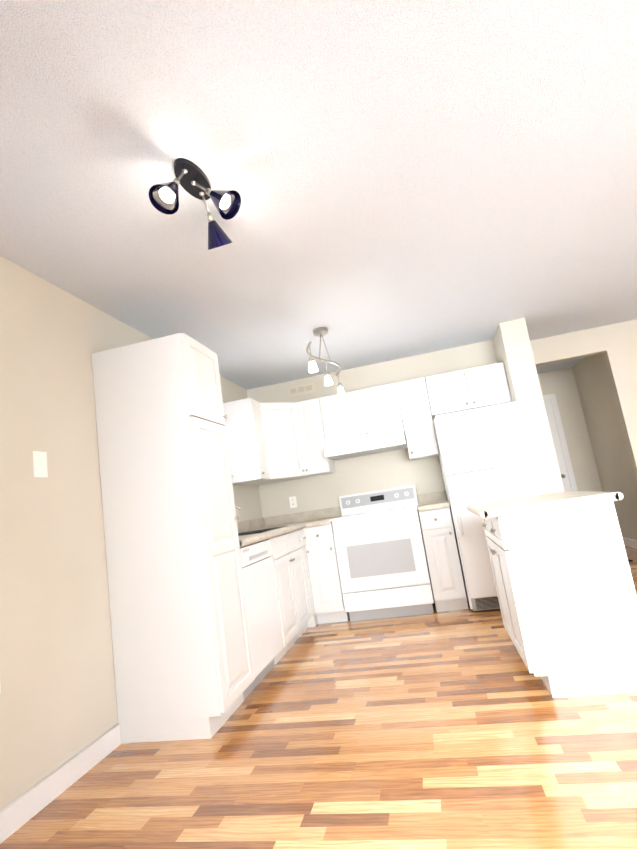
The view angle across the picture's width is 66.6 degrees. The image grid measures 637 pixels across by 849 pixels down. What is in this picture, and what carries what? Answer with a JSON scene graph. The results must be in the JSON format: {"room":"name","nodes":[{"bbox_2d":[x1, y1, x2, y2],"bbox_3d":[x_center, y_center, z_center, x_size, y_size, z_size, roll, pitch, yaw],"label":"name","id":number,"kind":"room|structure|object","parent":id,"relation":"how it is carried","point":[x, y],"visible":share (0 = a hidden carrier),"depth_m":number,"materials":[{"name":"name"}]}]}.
{"room":"kitchen","nodes":[
{"label":"kitchen","id":0,"kind":"room"},
{"bbox_2d":[0,256,262,810],"bbox_3d":[-1.388,0.415,2.276,0.160,2.440,6.430,-10,-10,11],"label":"wall","id":1,"kind":"structure","parent":0,"point":[58,702],"depth_m":2.34,"materials":[{"name":"beige paint"}]},
{"bbox_2d":[33,451,47,476],"bbox_3d":[-1.347,0.193,2.332,0.024,0.125,0.085,-10,-10,11],"label":"light switch","id":2,"kind":"object","parent":1,"relation":"attached to","point":[40,463],"visible":0.9,"depth_m":2.33,"materials":[{"name":"white plastic"}]},
{"bbox_2d":[0,723,120,843],"bbox_3d":[-1.418,1.373,0.822,0.015,0.103,3.496,-10,-10,11],"label":"baseboard","id":3,"kind":"structure","parent":1,"relation":"attached to","point":[23,809],"depth_m":2.07,"materials":[{"name":"white wood"}]},
{"bbox_2d":[223,398,270,484],"bbox_3d":[-0.705,0.166,4.585,0.337,0.755,0.263,-10,-10,11],"label":"upper cabinet","id":4,"kind":"object","parent":1,"relation":"attached to","point":[247,443],"depth_m":4.47,"materials":[{"name":"white wood"}]},
{"bbox_2d":[0,545,636,848],"bbox_3d":[1.688,1.339,2.704,5.880,0.120,9.150,-10,-10,11],"label":"floor","id":5,"kind":"structure","parent":0,"point":[460,729],"depth_m":1.98,"materials":[{"name":"laminate"}]},
{"bbox_2d":[92,333,254,743],"bbox_3d":[-0.831,0.591,2.839,0.626,2.120,0.450,-10,-10,11],"label":"pantry","id":6,"kind":"object","parent":5,"relation":"on","point":[183,659],"visible":1,"depth_m":2.64,"materials":[{"name":"white wood"}]},
{"bbox_2d":[240,539,283,698],"bbox_3d":[-0.628,1.271,3.248,0.584,0.868,0.598,-10,-10,11],"label":"dishwasher","id":7,"kind":"object","parent":5,"relation":"on","point":[265,627],"visible":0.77,"depth_m":3.16,"materials":[{"name":"white metal"}]},
{"bbox_2d":[238,527,302,664],"bbox_3d":[-0.530,1.314,3.743,0.598,0.920,0.407,-10,-10,11],"label":"base cabinet","id":8,"kind":"object","parent":5,"relation":"on","point":[288,598],"depth_m":3.68,"materials":[{"name":"white wood"}]},
{"bbox_2d":[251,523,314,632],"bbox_3d":[-0.441,1.367,4.137,0.598,0.920,0.408,-10,-10,11],"label":"base cabinet","id":9,"kind":"object","parent":5,"relation":"on","point":[298,556],"depth_m":4.18,"materials":[{"name":"white wood"}]},
{"bbox_2d":[303,531,318,625],"bbox_3d":[-0.378,1.423,4.398,0.598,0.878,0.136,-10,-10,11],"label":"base cabinet","id":10,"kind":"object","parent":5,"relation":"on","point":[307,578],"depth_m":4.39,"materials":[{"name":"white wood"}]},
{"bbox_2d":[299,506,349,623],"bbox_3d":[0.104,1.329,4.686,0.281,1.016,0.633,-10,-10,11],"label":"base cabinet","id":11,"kind":"object","parent":5,"relation":"on","point":[321,549],"depth_m":4.40,"materials":[{"name":"white wood"}]},
{"bbox_2d":[331,485,433,621],"bbox_3d":[0.604,1.180,4.558,0.782,1.115,0.692,-10,-10,11],"label":"stove","id":12,"kind":"object","parent":5,"relation":"on","point":[381,556],"visible":1,"depth_m":4.28,"materials":[{"name":"white metal"}]},
{"bbox_2d":[417,491,467,611],"bbox_3d":[1.133,1.139,4.477,0.274,1.016,0.633,-10,-10,11],"label":"base cabinet","id":13,"kind":"object","parent":5,"relation":"on","point":[445,571],"depth_m":4.19,"materials":[{"name":"white wood"}]},
{"bbox_2d":[434,401,537,610],"bbox_3d":[1.537,0.710,4.344,0.700,1.650,0.758,-10,-10,11],"label":"fridge","id":14,"kind":"object","parent":5,"relation":"on","point":[484,456],"visible":0.62,"depth_m":4.08,"materials":[{"name":"white metal"}]},
{"bbox_2d":[467,491,636,697],"bbox_3d":[1.300,0.879,2.750,0.665,0.906,0.910,-10,-10,11],"label":"kitchen island","id":15,"kind":"object","parent":5,"relation":"on","point":[566,591],"visible":1,"depth_m":2.34,"materials":[{"name":"white wood"}]},
{"bbox_2d":[0,0,636,389],"bbox_3d":[1.315,-1.158,3.123,5.880,0.120,9.150,-10,-10,11],"label":"ceiling","id":16,"kind":"structure","parent":0,"point":[405,178],"depth_m":2.05,"materials":[{"name":"white paint"}]},
{"bbox_2d":[148,158,240,249],"bbox_3d":[-0.454,-0.904,1.969,0.295,0.237,0.475,-10,-10,11],"label":"spotlight fixture","id":17,"kind":"object","parent":16,"relation":"attached to","point":[191,178],"visible":1,"depth_m":1.94,"materials":[{"name":"black metal"}]},
{"bbox_2d":[306,327,344,395],"bbox_3d":[0.049,-0.542,3.892,0.122,0.460,1.004,-11,-10,17],"label":"ceiling light","id":18,"kind":"object","parent":16,"relation":"attached to","point":[320,332],"visible":1,"depth_m":3.87,"materials":[{"name":"silver metal"}]},
{"bbox_2d":[247,340,496,517],"bbox_3d":[0.670,0.574,5.049,2.670,2.440,0.120,-10,-10,11],"label":"wall","id":19,"kind":"structure","parent":0,"point":[377,471],"depth_m":5.08,"materials":[{"name":"beige paint"}]},
{"bbox_2d":[251,478,298,484],"bbox_3d":[-0.478,0.199,4.982,0.607,0.755,0.606,-10,-10,11],"label":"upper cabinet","id":20,"kind":"object","parent":19,"relation":"attached to","point":[276,479],"depth_m":5.00,"materials":[{"name":"white wood"}]},
{"bbox_2d":[263,402,306,481],"bbox_3d":[-0.355,0.148,4.790,0.298,0.750,0.297,-10,-10,11],"label":"upper cabinet","id":21,"kind":"object","parent":19,"relation":"attached to","point":[268,443],"depth_m":4.79,"materials":[{"name":"white wood"}]},
{"bbox_2d":[289,496,296,507],"bbox_3d":[-0.271,0.826,5.163,0.075,0.118,0.008,-10,-10,11],"label":"electrical outlet","id":22,"kind":"object","parent":19,"relation":"attached to","point":[293,502],"visible":1,"depth_m":5.16,"materials":[{"name":"white plastic"}]},
{"bbox_2d":[287,382,315,396],"bbox_3d":[-0.189,-0.382,5.305,0.310,0.110,0.011,-10,-10,11],"label":"air vent","id":23,"kind":"object","parent":19,"relation":"in","point":[301,389],"visible":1,"depth_m":5.30,"materials":[{"name":"beige metal"}]},
{"bbox_2d":[295,398,335,476],"bbox_3d":[-0.031,0.140,5.028,0.256,0.755,0.336,-10,-10,11],"label":"upper cabinet","id":24,"kind":"object","parent":19,"relation":"attached to","point":[310,412],"depth_m":4.87,"materials":[{"name":"white wood"}]},
{"bbox_2d":[319,390,366,443],"bbox_3d":[0.264,-0.044,4.985,0.390,0.495,0.336,-10,-10,11],"label":"upper cabinet","id":25,"kind":"object","parent":19,"relation":"attached to","point":[342,416],"depth_m":4.82,"materials":[{"name":"white wood"}]},
{"bbox_2d":[324,431,407,459],"bbox_3d":[0.480,0.218,4.818,0.776,0.131,0.497,-10,-10,11],"label":"range hood","id":26,"kind":"object","parent":19,"relation":"attached to","point":[367,446],"visible":0.9,"depth_m":4.61,"materials":[{"name":"white metal"}]},
{"bbox_2d":[359,382,406,436],"bbox_3d":[0.640,-0.113,4.909,0.390,0.495,0.336,-10,-10,11],"label":"upper cabinet","id":27,"kind":"object","parent":19,"relation":"attached to","point":[382,409],"depth_m":4.75,"materials":[{"name":"white wood"}]},
{"bbox_2d":[399,377,438,459],"bbox_3d":[0.984,-0.046,4.822,0.279,0.755,0.336,-10,-10,11],"label":"upper cabinet","id":28,"kind":"object","parent":19,"relation":"attached to","point":[421,440],"depth_m":4.66,"materials":[{"name":"white wood"}]},
{"bbox_2d":[427,369,474,415],"bbox_3d":[1.270,-0.284,4.789,0.366,0.385,0.336,-10,-10,11],"label":"upper cabinet","id":29,"kind":"object","parent":19,"relation":"attached to","point":[450,392],"depth_m":4.62,"materials":[{"name":"white wood"}]},
{"bbox_2d":[467,362,511,408],"bbox_3d":[1.623,-0.349,4.717,0.366,0.385,0.336,-10,-10,11],"label":"upper cabinet","id":30,"kind":"object","parent":19,"relation":"attached to","point":[488,383],"depth_m":4.55,"materials":[{"name":"white wood"}]},
{"bbox_2d":[492,318,563,494],"bbox_3d":[2.045,0.307,4.684,0.220,2.440,0.970,-10,-10,11],"label":"wall","id":31,"kind":"structure","parent":0,"point":[512,347],"depth_m":4.30,"materials":[{"name":"beige paint"}]},
{"bbox_2d":[538,368,602,491],"bbox_3d":[2.428,0.641,7.009,3.070,2.440,0.120,-10,-10,11],"label":"wall","id":32,"kind":"structure","parent":0,"point":[561,385],"depth_m":6.77,"materials":[{"name":"beige paint"}]},
{"bbox_2d":[544,400,570,491],"bbox_3d":[3.004,0.715,6.746,0.860,2.021,0.113,-10,-10,11],"label":"front door","id":33,"kind":"structure","parent":32,"relation":"in","point":[557,447],"depth_m":6.75,"materials":[{"name":"white wood"}]},
{"bbox_2d":[543,394,577,490],"bbox_3d":[3.011,0.685,6.800,1.024,2.119,0.020,-10,-10,11],"label":"door frame","id":34,"kind":"structure","parent":32,"relation":"attached to","point":[562,438],"depth_m":6.75,"materials":[{"name":"white wood"}]},
{"bbox_2d":[530,319,636,485],"bbox_3d":[3.398,0.131,4.840,2.390,2.440,0.120,-10,-10,11],"label":"wall","id":35,"kind":"structure","parent":0,"point":[620,353],"depth_m":4.98,"materials":[{"name":"beige paint"}]},
{"bbox_2d":[573,354,636,539],"bbox_3d":[3.649,0.261,5.836,0.120,2.440,1.950,-10,-10,11],"label":"wall","id":36,"kind":"structure","parent":0,"point":[609,447],"depth_m":6.05,"materials":[{"name":"beige paint"}]},
{"bbox_2d":[622,537,636,548],"bbox_3d":[3.743,1.405,5.600,0.015,0.103,1.831,-10,-10,11],"label":"baseboard","id":37,"kind":"structure","parent":36,"relation":"attached to","point":[628,542],"depth_m":5.93,"materials":[{"name":"white wood"}]}
]}

